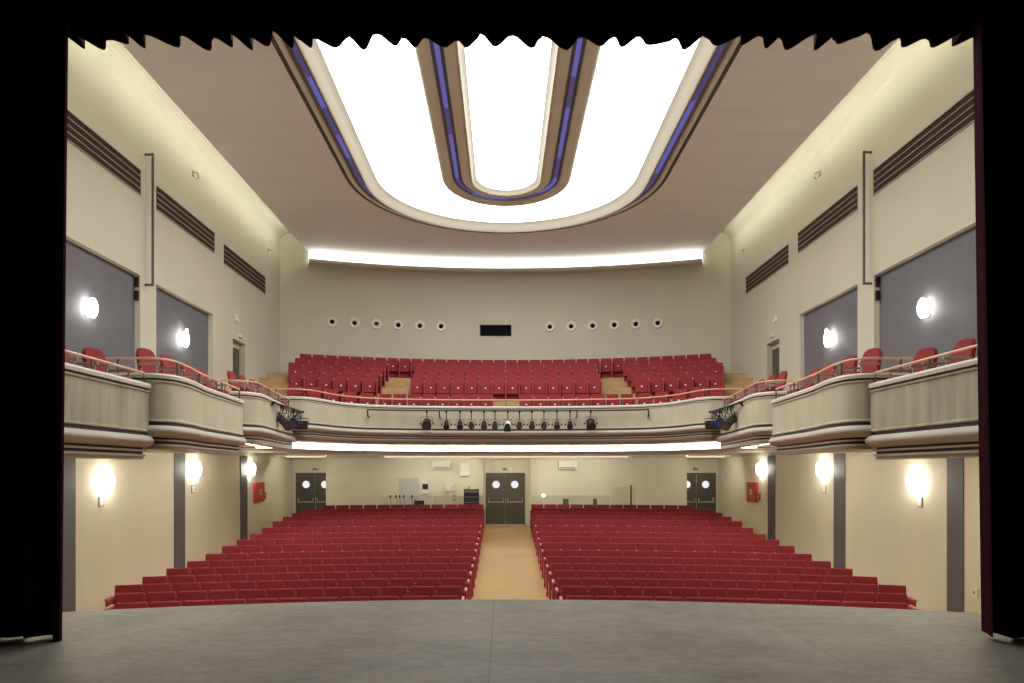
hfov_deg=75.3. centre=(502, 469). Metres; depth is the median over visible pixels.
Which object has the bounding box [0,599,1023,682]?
stage platform
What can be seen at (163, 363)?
upholstered chair
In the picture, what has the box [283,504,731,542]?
rows
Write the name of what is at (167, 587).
chair
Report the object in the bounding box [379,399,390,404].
seat cushion
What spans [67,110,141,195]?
air vent
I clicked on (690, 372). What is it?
balcony chair
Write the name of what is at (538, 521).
chair
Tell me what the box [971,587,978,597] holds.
power socket
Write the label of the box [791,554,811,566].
chair
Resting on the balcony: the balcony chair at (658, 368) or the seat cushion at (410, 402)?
the balcony chair at (658, 368)
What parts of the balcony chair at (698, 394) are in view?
backrest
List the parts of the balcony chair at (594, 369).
backrest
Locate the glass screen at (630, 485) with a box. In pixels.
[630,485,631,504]
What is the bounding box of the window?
[480,325,510,335]
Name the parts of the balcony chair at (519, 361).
backrest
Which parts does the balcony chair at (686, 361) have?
backrest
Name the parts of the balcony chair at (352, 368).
backrest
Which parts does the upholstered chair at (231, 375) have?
backrest, seat, armrest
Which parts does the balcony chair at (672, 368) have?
backrest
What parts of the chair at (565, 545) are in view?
backrest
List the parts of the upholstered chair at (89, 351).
backrest, armrest, armrest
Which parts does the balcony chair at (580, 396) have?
backrest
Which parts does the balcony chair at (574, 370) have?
backrest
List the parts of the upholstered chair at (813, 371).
seat, armrest, backrest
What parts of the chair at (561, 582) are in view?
backrest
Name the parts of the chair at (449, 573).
backrest, arm panel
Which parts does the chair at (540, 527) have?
arm panel, backrest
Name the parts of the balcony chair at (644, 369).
backrest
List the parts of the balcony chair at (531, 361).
backrest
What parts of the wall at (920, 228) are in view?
grey wall panel, grey wall panel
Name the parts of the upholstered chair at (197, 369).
backrest, armrest, seat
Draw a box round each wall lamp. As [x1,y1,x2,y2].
[85,298,97,317]
[102,472,114,490]
[180,329,188,346]
[192,462,201,476]
[248,463,255,474]
[756,463,762,474]
[816,462,825,476]
[824,329,833,346]
[906,472,918,490]
[917,298,930,317]
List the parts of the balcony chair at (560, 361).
backrest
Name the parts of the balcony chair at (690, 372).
backrest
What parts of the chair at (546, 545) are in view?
backrest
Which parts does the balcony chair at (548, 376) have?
backrest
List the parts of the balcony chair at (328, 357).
backrest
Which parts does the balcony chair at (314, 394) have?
backrest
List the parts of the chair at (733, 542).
backrest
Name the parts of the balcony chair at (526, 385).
backrest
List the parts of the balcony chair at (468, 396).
backrest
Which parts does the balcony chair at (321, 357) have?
backrest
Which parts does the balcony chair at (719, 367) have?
backrest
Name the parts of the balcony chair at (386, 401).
backrest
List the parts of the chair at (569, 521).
backrest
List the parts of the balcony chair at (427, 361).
backrest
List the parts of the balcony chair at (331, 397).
backrest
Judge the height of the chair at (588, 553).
0.926 m
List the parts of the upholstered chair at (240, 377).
backrest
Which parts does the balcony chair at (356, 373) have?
backrest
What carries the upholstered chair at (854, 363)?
on the box at (832, 415)
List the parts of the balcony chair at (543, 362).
backrest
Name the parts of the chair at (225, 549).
backrest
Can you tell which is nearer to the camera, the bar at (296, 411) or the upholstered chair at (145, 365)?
the upholstered chair at (145, 365)
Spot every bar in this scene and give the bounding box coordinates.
[271,401,303,420]
[367,409,648,417]
[709,401,742,420]
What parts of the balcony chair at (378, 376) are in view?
arm panel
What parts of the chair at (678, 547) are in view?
backrest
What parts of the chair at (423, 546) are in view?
backrest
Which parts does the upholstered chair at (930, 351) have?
armrest, armrest, backrest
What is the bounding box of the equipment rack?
[464,489,478,507]
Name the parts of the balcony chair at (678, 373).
backrest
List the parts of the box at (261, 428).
handrail, panel, rounded moulding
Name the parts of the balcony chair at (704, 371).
backrest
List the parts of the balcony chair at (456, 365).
backrest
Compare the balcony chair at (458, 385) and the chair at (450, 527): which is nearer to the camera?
the chair at (450, 527)
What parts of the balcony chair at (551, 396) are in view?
backrest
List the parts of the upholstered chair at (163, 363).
backrest, armrest, armrest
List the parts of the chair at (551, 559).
arm panel, backrest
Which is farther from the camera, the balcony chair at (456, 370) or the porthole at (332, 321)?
the porthole at (332, 321)
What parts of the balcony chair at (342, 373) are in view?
backrest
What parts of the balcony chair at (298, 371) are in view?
backrest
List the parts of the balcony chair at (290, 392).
backrest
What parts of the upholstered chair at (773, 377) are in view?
backrest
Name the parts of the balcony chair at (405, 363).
arm panel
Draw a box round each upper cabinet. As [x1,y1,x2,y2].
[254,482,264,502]
[445,483,454,503]
[460,464,469,475]
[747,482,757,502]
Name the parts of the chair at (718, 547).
backrest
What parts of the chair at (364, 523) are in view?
backrest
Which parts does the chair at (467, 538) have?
backrest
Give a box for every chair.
[65,346,98,369]
[82,347,131,378]
[104,584,142,607]
[104,592,144,609]
[116,602,147,608]
[136,348,178,375]
[142,576,167,591]
[144,583,171,601]
[147,591,175,607]
[150,601,180,607]
[159,355,197,382]
[166,568,189,582]
[170,575,194,590]
[174,582,200,600]
[178,590,206,605]
[180,363,215,389]
[183,600,213,605]
[187,561,208,574]
[192,567,214,582]
[195,368,228,394]
[197,574,220,590]
[202,582,228,599]
[205,553,225,566]
[209,590,236,604]
[211,560,232,573]
[216,599,245,604]
[217,566,239,581]
[219,546,240,559]
[223,574,246,589]
[227,371,254,391]
[228,553,247,566]
[230,581,255,598]
[234,559,255,573]
[237,539,254,552]
[238,375,263,393]
[238,589,265,603]
[241,566,263,580]
[243,545,262,559]
[248,598,276,603]
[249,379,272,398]
[249,573,272,588]
[250,534,266,544]
[250,552,269,565]
[256,539,273,551]
[257,559,277,572]
[258,580,282,597]
[259,384,279,401]
[262,527,278,538]
[263,545,281,558]
[265,386,286,404]
[265,565,287,579]
[268,588,294,602]
[269,533,285,544]
[271,521,287,533]
[271,552,290,565]
[275,572,297,587]
[276,538,293,551]
[279,598,307,602]
[280,527,295,538]
[280,558,300,572]
[284,544,303,558]
[285,580,309,597]
[287,533,303,543]
[288,362,303,373]
[288,386,304,396]
[289,374,304,388]
[289,565,310,579]
[290,521,304,532]
[292,552,311,564]
[295,358,309,365]
[295,538,312,550]
[296,369,311,376]
[297,527,312,537]
[297,588,323,601]
[300,354,313,361]
[300,572,322,587]
[302,558,322,571]
[303,363,317,371]
[304,375,319,396]
[304,544,321,557]
[305,533,321,543]
[306,387,325,399]
[306,521,322,532]
[309,359,322,365]
[311,370,325,376]
[311,597,338,601]
[312,579,335,596]
[313,354,325,361]
[313,551,332,564]
[313,564,333,578]
[314,527,329,537]
[314,538,330,550]
[317,364,331,371]
[319,375,334,391]
[322,359,336,365]
[323,520,337,532]
[323,533,339,543]
[324,389,343,401]
[324,544,341,557]
[324,558,343,571]
[325,355,338,361]
[325,370,339,377]
[325,571,347,586]
[325,587,351,600]
[331,364,344,372]
[332,526,346,537]
[333,538,349,550]
[334,376,348,393]
[334,551,352,563]
[336,360,349,367]
[336,564,356,578]
[338,356,350,362]
[338,579,362,596]
[339,371,353,378]
[339,520,353,531]
[341,532,356,542]
[341,596,368,600]
[343,392,360,403]
[343,543,362,556]
[345,365,358,373]
[346,557,365,570]
[349,361,362,367]
[349,376,363,395]
[349,526,363,536]
[349,571,371,586]
[351,356,363,363]
[351,537,367,549]
[354,371,367,378]
[354,587,379,600]
[355,520,369,531]
[355,551,373,563]
[358,366,371,373]
[359,532,374,542]
[359,564,379,578]
[360,393,375,404]
[362,361,375,368]
[363,357,375,363]
[363,377,377,399]
[363,543,380,556]
[364,578,387,595]
[365,526,380,536]
[368,372,381,393]
[368,557,386,570]
[370,537,386,549]
[371,520,386,531]
[372,366,385,387]
[372,596,398,600]
[374,571,395,586]
[375,357,387,364]
[375,362,388,381]
[375,550,393,563]
[376,532,391,542]
[379,394,391,404]
[382,526,396,536]
[382,543,399,556]
[382,563,402,577]
[382,586,406,599]
[387,358,399,377]
[387,520,402,531]
[388,537,404,549]
[389,557,408,570]
[390,578,413,595]
[393,394,406,405]
[394,532,409,542]
[395,550,413,562]
[398,571,419,585]
[399,358,411,377]
[399,526,414,536]
[401,543,418,556]
[402,596,428,599]
[403,520,418,530]
[404,563,424,577]
[406,537,422,549]
[408,394,421,405]
[409,586,434,599]
[410,557,429,569]
[411,359,423,377]
[411,378,424,396]
[411,532,426,542]
[413,373,426,380]
[414,367,427,374]
[415,526,430,536]
[415,550,433,562]
[416,363,428,369]
[416,578,439,595]
[419,519,432,530]
[420,543,438,556]
[422,394,436,405]
[422,570,443,585]
[423,359,435,365]
[424,378,438,397]
[424,537,440,548]
[426,373,439,380]
[427,563,447,577]
[428,368,440,375]
[428,532,443,542]
[429,363,441,369]
[431,525,446,536]
[431,556,450,569]
[432,596,458,599]
[435,359,447,365]
[435,519,448,530]
[435,550,453,562]
[436,394,450,405]
[437,586,464,599]
[438,378,451,397]
[439,542,457,555]
[440,374,452,380]
[441,368,453,375]
[442,364,454,369]
[442,537,458,548]
[442,578,466,599]
[445,531,460,541]
[446,570,469,599]
[447,359,458,365]
[448,525,462,536]
[449,563,471,599]
[450,519,463,530]
[451,394,464,405]
[452,379,465,396]
[453,374,466,380]
[453,556,473,596]
[454,368,466,375]
[455,364,467,369]
[455,550,474,587]
[458,542,476,577]
[459,360,470,365]
[460,536,477,569]
[462,531,478,562]
[464,525,479,555]
[465,394,478,405]
[466,374,479,380]
[466,379,479,396]
[466,519,480,547]
[467,368,479,375]
[468,364,480,369]
[471,360,482,367]
[479,379,492,396]
[479,395,493,405]
[480,368,492,375]
[480,374,492,380]
[481,364,492,369]
[483,360,493,365]
[493,364,505,369]
[493,368,505,375]
[493,374,505,380]
[493,379,506,399]
[494,360,505,365]
[506,360,517,363]
[506,364,518,369]
[506,368,518,375]
[506,374,519,380]
[506,379,519,399]
[518,360,528,365]
[519,364,531,369]
[519,368,531,375]
[520,374,532,380]
[520,379,533,396]
[520,395,534,405]
[530,360,540,365]
[532,364,544,368]
[532,368,544,375]
[533,374,545,378]
[533,379,546,394]
[534,394,548,405]
[535,519,549,547]
[536,525,552,555]
[538,531,554,562]
[540,536,556,569]
[541,360,552,369]
[541,542,561,577]
[544,550,563,587]
[545,364,556,368]
[545,368,557,375]
[546,374,559,380]
[546,556,566,596]
[547,379,560,396]
[548,394,562,405]
[549,563,570,599]
[551,519,565,530]
[552,570,575,599]
[553,359,564,369]
[554,525,569,536]
[555,578,580,599]
[556,531,571,541]
[558,364,569,375]
[559,368,571,378]
[559,537,574,548]
[559,586,586,599]
[560,374,572,380]
[561,378,574,397]
[562,394,577,405]
[562,542,580,555]
[565,359,576,369]
[565,550,582,562]
[566,596,593,599]
[567,519,582,530]
[569,557,587,569]
[570,525,585,536]
[571,363,582,373]
[572,368,584,375]
[573,373,585,380]
[573,532,588,542]
[573,563,592,577]
[574,378,587,397]
[576,394,591,405]
[576,537,592,548]
[577,359,588,367]
[577,570,598,585]
[580,543,597,556]
[582,519,597,530]
[583,578,605,595]
[584,363,595,369]
[585,367,597,374]
[585,550,602,562]
[586,373,599,380]
[586,526,600,536]
[588,378,601,396]
[589,359,599,374]
[589,557,608,570]
[589,586,613,599]
[590,532,605,542]
[591,394,605,405]
[594,537,610,549]
[595,563,615,577]
[596,596,622,599]
[598,520,613,531]
[599,543,616,556]
[601,358,611,377]
[601,571,622,585]
[602,526,616,536]
[604,550,622,562]
[605,394,619,405]
[607,532,622,542]
[608,578,631,595]
[610,557,629,570]
[612,537,628,549]
[613,358,624,376]
[614,520,628,531]
[616,586,641,599]
[617,564,637,577]
[618,543,637,556]
[619,394,635,404]
[619,526,633,536]
[624,362,636,381]
[624,532,639,542]
[624,550,642,563]
[625,357,636,363]
[625,571,646,586]
[625,596,652,600]
[627,366,640,386]
[629,520,643,531]
[630,537,646,549]
[631,372,644,392]
[632,557,650,570]
[633,578,657,595]
[635,377,649,397]
[635,526,649,536]
[637,357,648,361]
[637,361,649,367]
[637,543,656,556]
[638,393,652,404]
[640,564,660,578]
[641,366,653,373]
[641,532,657,542]
[643,587,669,600]
[644,551,662,563]
[645,371,658,378]
[645,520,659,531]
[648,537,664,549]
[649,356,660,362]
[649,571,670,586]
[650,361,662,367]
[650,376,663,398]
[652,526,666,536]
[653,557,672,570]
[654,365,667,372]
[654,392,669,403]
[655,597,682,600]
[656,543,673,557]
[659,371,672,378]
[659,532,674,543]
[659,579,683,596]
[661,520,675,531]
[662,356,673,361]
[662,564,683,578]
[663,360,675,366]
[664,376,678,397]
[665,551,683,563]
[667,538,683,550]
[668,364,681,372]
[668,526,683,537]
[671,587,697,600]
[673,370,687,377]
[673,389,688,401]
[673,572,695,586]
[674,355,686,364]
[674,558,694,571]
[675,544,693,557]
[676,533,692,543]
[677,359,689,366]
[677,520,693,532]
[679,375,693,397]
[682,364,695,373]
[685,527,700,537]
[685,538,702,550]
[685,551,703,564]
[685,564,706,578]
[685,579,709,596]
[685,597,713,601]
[687,354,698,360]
[688,370,701,376]
[690,359,703,365]
[690,387,706,398]
[693,521,708,532]
[694,374,708,396]
[694,533,710,543]
[695,544,714,557]
[696,363,709,371]
[696,558,716,571]
[697,572,720,587]
[699,588,725,601]
[700,354,711,361]
[702,369,716,379]
[702,527,717,537]
[704,358,717,364]
[704,538,720,550]
[706,552,724,564]
[708,565,729,579]
[709,374,723,396]
[710,362,723,375]
[710,386,725,396]
[710,521,724,532]
[711,580,736,597]
[712,533,728,543]
[715,544,732,558]
[716,598,744,602]
[718,559,738,572]
[719,527,736,538]
[722,572,745,588]
[723,539,740,551]
[726,386,748,405]
[726,521,743,532]
[727,552,746,565]
[728,588,754,602]
[730,534,746,544]
[732,565,753,580]
[733,384,755,401]
[735,545,755,558]
[737,527,752,538]
[738,580,763,598]
[740,379,764,398]
[740,559,760,572]
[742,539,759,551]
[747,573,770,588]
[747,598,775,603]
[748,534,765,544]
[748,552,767,565]
[750,375,775,393]
[755,545,773,559]
[755,566,777,580]
[757,589,783,603]
[759,371,787,392]
[761,539,779,552]
[763,560,783,573]
[765,581,790,598]
[769,553,789,566]
[773,574,796,589]
[775,546,796,559]
[778,599,807,604]
[779,567,802,581]
[785,560,806,574]
[786,590,813,604]
[787,368,820,394]
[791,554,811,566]
[793,582,818,599]
[799,574,822,590]
[800,363,836,390]
[804,567,826,582]
[809,561,830,574]
[810,600,840,605]
[816,591,843,606]
[819,355,857,382]
[820,583,847,600]
[825,575,849,591]
[829,568,852,582]
[839,348,881,375]
[843,601,873,607]
[846,592,875,607]
[849,583,876,601]
[852,576,877,592]
[876,602,907,608]
[877,593,918,609]
[878,584,916,606]
[886,347,937,379]
[921,338,976,369]
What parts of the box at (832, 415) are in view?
rounded moulding, panel, rail post, handrail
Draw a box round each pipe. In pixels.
[144,153,153,285]
[863,150,871,284]
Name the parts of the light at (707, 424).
glass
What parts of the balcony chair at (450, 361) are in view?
backrest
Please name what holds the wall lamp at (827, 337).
attached to the wall at (920, 228)
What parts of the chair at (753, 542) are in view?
backrest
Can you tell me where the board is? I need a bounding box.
[399,477,418,505]
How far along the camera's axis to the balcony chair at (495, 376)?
25.04 m
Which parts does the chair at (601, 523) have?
backrest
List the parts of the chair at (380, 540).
backrest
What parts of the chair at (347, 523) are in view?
backrest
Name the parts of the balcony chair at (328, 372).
backrest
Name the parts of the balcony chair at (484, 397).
backrest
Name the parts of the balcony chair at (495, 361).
backrest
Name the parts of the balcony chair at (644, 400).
backrest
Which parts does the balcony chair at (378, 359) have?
backrest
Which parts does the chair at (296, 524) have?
backrest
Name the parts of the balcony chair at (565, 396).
backrest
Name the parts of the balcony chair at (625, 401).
backrest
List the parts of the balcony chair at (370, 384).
arm panel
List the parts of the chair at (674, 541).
backrest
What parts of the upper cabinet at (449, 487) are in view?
door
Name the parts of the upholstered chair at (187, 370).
backrest, armrest, armrest, seat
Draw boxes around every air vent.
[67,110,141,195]
[156,186,214,252]
[224,244,265,293]
[745,244,787,293]
[797,186,857,252]
[873,89,973,195]
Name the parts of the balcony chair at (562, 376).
backrest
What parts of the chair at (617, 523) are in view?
backrest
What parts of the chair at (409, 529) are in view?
backrest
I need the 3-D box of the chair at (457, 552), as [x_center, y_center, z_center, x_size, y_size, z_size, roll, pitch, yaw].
[-0.982,2.558,17.247,0.524,0.926,0.496,0,0,-2]
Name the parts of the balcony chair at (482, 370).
backrest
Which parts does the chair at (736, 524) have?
backrest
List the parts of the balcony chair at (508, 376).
backrest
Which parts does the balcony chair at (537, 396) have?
backrest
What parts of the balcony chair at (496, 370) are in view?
backrest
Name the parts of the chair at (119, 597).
backrest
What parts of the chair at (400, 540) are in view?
backrest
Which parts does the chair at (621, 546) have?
backrest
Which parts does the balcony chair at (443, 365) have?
backrest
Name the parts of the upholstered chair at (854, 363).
armrest, armrest, backrest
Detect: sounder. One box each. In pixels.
[235,314,238,322]
[773,314,776,322]
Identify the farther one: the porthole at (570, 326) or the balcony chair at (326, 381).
the porthole at (570, 326)
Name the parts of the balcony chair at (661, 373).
backrest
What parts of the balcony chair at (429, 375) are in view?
backrest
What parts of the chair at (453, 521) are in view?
backrest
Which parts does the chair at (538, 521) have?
backrest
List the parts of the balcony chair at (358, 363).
backrest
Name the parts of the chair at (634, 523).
backrest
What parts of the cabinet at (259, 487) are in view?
door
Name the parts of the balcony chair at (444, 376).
backrest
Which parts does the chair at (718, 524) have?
backrest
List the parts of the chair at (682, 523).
backrest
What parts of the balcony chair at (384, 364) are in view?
arm panel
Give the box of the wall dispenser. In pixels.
[422,481,428,493]
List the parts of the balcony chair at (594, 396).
backrest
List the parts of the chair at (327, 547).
backrest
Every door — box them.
[233,342,238,387]
[296,473,325,512]
[486,473,524,524]
[687,473,715,512]
[772,342,778,387]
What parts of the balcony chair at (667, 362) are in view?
backrest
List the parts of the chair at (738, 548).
backrest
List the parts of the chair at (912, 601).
backrest, arm panel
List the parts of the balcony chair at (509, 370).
backrest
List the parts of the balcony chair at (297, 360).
backrest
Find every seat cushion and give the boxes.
[288,392,302,396]
[289,367,300,373]
[290,379,302,385]
[305,380,317,390]
[308,393,321,398]
[320,380,332,391]
[326,395,339,401]
[334,381,346,391]
[344,397,357,403]
[349,381,361,392]
[361,399,373,404]
[363,382,375,392]
[372,371,383,380]
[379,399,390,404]
[388,362,397,371]
[393,400,405,405]
[400,363,409,371]
[408,400,419,405]
[411,383,422,393]
[422,400,434,405]
[425,383,436,393]
[436,400,447,405]
[439,384,450,393]
[451,400,462,405]
[452,384,463,394]
[465,400,477,405]
[466,384,477,393]
[479,384,490,394]
[479,401,491,405]
[493,384,504,394]
[507,384,518,394]
[520,384,531,394]
[520,401,532,405]
[534,384,545,393]
[534,400,546,405]
[547,384,558,393]
[549,400,560,405]
[561,384,572,393]
[564,400,574,405]
[575,383,586,393]
[577,400,589,405]
[588,383,600,393]
[592,400,603,405]
[601,363,610,371]
[607,400,618,405]
[613,362,622,371]
[621,399,632,404]
[624,367,626,376]
[627,371,638,380]
[631,377,635,387]
[636,382,647,392]
[638,399,650,404]
[650,381,662,392]
[654,397,665,403]
[664,381,676,391]
[673,395,684,401]
[679,380,691,391]
[690,393,702,398]
[694,380,706,390]
[709,379,721,390]
[710,367,721,373]
[710,392,723,396]
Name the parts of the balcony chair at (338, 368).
backrest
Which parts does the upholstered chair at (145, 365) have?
backrest, armrest, seat, armrest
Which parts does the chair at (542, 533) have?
arm panel, backrest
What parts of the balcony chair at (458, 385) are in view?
backrest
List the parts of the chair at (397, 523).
backrest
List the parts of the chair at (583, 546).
backrest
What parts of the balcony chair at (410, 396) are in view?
backrest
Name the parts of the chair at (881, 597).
backrest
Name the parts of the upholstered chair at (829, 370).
seat, armrest, armrest, backrest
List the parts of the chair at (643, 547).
backrest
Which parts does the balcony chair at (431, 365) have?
backrest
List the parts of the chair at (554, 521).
backrest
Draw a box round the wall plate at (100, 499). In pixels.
[98,497,103,506]
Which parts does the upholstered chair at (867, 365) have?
armrest, seat, armrest, backrest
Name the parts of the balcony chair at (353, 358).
backrest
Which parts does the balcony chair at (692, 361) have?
backrest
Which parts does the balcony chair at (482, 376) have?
backrest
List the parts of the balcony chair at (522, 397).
backrest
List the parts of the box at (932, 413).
rounded moulding, panel, handrail, rail post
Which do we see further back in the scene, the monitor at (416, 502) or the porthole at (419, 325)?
the porthole at (419, 325)
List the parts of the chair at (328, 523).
backrest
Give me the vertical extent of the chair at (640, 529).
0.926 m
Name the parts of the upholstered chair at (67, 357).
backrest, armrest, armrest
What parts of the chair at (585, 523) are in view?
backrest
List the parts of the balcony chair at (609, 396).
backrest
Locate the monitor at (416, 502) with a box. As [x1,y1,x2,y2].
[414,500,423,506]
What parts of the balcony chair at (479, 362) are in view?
backrest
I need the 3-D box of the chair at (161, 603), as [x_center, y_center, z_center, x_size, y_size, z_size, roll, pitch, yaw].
[-5.603,2.667,10.948,0.524,0.926,0.496,0,0,-10]
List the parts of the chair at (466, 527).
backrest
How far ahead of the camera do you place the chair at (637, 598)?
11.55 m
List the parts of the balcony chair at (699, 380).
backrest, arm panel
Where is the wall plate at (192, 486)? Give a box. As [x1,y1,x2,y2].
[191,485,194,492]
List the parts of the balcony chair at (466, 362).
backrest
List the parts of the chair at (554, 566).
arm panel, backrest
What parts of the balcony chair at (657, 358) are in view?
backrest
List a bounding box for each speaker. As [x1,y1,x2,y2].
[134,277,138,286]
[134,290,138,300]
[875,277,879,286]
[875,290,879,300]
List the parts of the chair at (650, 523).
backrest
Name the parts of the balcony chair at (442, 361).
backrest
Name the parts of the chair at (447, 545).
backrest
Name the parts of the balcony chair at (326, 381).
backrest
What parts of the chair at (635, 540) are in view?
backrest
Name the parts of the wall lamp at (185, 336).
glass globe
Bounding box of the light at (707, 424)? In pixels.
[704,412,718,428]
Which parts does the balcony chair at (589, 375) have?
backrest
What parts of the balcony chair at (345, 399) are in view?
backrest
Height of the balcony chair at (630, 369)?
0.893 m
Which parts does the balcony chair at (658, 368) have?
backrest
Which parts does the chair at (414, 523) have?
backrest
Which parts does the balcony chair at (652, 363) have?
backrest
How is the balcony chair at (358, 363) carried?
on the balcony
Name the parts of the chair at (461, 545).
backrest, arm panel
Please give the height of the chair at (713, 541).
0.926 m
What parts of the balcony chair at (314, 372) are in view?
backrest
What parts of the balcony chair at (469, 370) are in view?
backrest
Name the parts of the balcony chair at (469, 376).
backrest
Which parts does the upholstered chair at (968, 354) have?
armrest, armrest, backrest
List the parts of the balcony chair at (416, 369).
backrest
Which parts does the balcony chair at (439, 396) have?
backrest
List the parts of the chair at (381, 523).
backrest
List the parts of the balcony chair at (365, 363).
backrest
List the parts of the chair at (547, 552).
arm panel, backrest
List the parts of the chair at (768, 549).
backrest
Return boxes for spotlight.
[276,405,293,430]
[289,409,301,428]
[419,410,433,429]
[441,410,451,429]
[454,410,465,429]
[466,410,476,428]
[478,410,489,429]
[490,410,500,428]
[502,410,512,431]
[514,410,524,428]
[526,410,537,428]
[538,410,549,428]
[551,410,562,428]
[565,410,575,428]
[583,410,597,429]
[711,409,724,428]
[720,405,737,430]
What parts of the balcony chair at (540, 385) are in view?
backrest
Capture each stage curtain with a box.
[0,0,68,641]
[972,0,1023,638]
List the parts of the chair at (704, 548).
backrest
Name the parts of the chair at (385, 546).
backrest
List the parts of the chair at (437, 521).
backrest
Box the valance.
[59,0,985,50]
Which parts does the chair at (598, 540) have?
backrest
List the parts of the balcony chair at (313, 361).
backrest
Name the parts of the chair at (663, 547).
backrest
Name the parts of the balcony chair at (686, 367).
backrest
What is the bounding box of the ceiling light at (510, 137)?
[271,32,741,233]
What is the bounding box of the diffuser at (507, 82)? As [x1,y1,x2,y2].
[465,34,551,189]
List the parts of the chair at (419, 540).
backrest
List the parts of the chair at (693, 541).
backrest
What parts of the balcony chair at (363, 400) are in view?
backrest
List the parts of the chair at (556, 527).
backrest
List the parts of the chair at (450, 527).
backrest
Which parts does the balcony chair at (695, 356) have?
backrest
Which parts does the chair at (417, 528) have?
backrest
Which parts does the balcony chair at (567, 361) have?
backrest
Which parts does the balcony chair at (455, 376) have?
backrest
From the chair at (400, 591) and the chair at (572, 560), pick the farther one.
the chair at (572, 560)
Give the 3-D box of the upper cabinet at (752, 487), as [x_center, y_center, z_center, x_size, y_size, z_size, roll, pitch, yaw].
[8.990,0.800,23.970,0.120,0.720,0.840,0,0,0]
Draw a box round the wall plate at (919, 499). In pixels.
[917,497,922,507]
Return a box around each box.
[64,350,153,459]
[106,357,246,454]
[215,380,296,448]
[716,380,798,448]
[769,357,913,454]
[865,344,978,459]
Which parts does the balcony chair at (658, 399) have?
backrest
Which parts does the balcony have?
handrail, rounded moulding, panel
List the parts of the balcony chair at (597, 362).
backrest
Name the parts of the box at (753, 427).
rounded moulding, panel, handrail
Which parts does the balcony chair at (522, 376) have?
backrest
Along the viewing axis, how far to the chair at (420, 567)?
15.42 m
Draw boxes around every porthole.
[327,316,337,326]
[349,318,359,327]
[371,319,381,328]
[393,320,402,329]
[415,321,424,330]
[436,321,445,331]
[545,322,554,331]
[566,321,575,331]
[588,321,597,330]
[609,320,618,329]
[630,319,640,328]
[652,318,662,327]
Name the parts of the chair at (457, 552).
backrest, arm panel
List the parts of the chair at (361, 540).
backrest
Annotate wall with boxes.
[62,38,292,611]
[280,233,730,457]
[293,455,717,524]
[718,38,980,612]
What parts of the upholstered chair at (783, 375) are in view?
armrest, seat, armrest, backrest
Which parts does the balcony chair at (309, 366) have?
backrest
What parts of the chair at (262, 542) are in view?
backrest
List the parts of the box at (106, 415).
rail post, handrail, panel, rounded moulding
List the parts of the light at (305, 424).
glass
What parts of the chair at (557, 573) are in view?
arm panel, backrest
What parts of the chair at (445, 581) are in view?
backrest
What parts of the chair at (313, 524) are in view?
backrest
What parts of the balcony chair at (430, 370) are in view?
backrest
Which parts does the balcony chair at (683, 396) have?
backrest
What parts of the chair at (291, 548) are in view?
backrest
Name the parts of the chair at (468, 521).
backrest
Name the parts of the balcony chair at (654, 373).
backrest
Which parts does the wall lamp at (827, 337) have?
glass globe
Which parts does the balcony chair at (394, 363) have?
arm panel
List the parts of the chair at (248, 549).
backrest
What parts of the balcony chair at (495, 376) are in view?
backrest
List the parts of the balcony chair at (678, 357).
backrest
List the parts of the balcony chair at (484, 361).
backrest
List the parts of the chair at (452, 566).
backrest, arm panel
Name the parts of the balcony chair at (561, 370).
backrest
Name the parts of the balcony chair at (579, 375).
backrest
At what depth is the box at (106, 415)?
8.97 m
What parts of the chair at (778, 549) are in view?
backrest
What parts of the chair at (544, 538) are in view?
backrest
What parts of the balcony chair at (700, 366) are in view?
backrest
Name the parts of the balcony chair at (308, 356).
backrest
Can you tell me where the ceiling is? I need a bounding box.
[85,33,928,260]
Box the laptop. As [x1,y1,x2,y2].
[563,499,568,503]
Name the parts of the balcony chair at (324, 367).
backrest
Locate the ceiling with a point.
(239, 110)
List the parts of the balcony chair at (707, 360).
backrest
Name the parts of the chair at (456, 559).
backrest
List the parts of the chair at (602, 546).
backrest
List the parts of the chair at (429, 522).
backrest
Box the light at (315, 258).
[309,251,701,273]
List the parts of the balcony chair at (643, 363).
backrest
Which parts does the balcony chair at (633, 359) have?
backrest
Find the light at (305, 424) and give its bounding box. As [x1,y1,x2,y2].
[295,412,308,428]
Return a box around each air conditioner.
[432,461,450,468]
[558,461,576,468]
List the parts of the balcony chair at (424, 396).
backrest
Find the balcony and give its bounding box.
[238,372,776,457]
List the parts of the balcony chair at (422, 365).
backrest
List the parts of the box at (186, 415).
handrail, panel, rounded moulding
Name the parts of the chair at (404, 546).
backrest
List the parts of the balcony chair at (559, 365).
backrest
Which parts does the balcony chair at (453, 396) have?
backrest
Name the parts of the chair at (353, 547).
backrest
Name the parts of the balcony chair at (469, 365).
backrest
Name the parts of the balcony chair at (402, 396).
backrest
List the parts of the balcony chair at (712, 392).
backrest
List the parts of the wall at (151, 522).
grey wall panel, grey wall panel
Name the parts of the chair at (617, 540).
backrest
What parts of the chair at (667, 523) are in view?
backrest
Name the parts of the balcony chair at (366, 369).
backrest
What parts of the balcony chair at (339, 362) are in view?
backrest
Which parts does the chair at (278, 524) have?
backrest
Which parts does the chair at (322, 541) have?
backrest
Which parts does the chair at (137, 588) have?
arm panel, backrest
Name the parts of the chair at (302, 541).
backrest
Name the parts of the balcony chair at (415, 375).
backrest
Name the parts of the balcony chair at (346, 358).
backrest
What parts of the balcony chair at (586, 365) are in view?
backrest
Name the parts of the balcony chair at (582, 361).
backrest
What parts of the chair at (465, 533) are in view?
backrest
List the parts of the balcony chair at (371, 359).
backrest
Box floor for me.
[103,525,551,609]
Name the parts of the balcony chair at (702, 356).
backrest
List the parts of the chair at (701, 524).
backrest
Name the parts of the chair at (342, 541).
backrest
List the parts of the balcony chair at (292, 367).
backrest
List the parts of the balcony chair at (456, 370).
backrest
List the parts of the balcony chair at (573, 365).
backrest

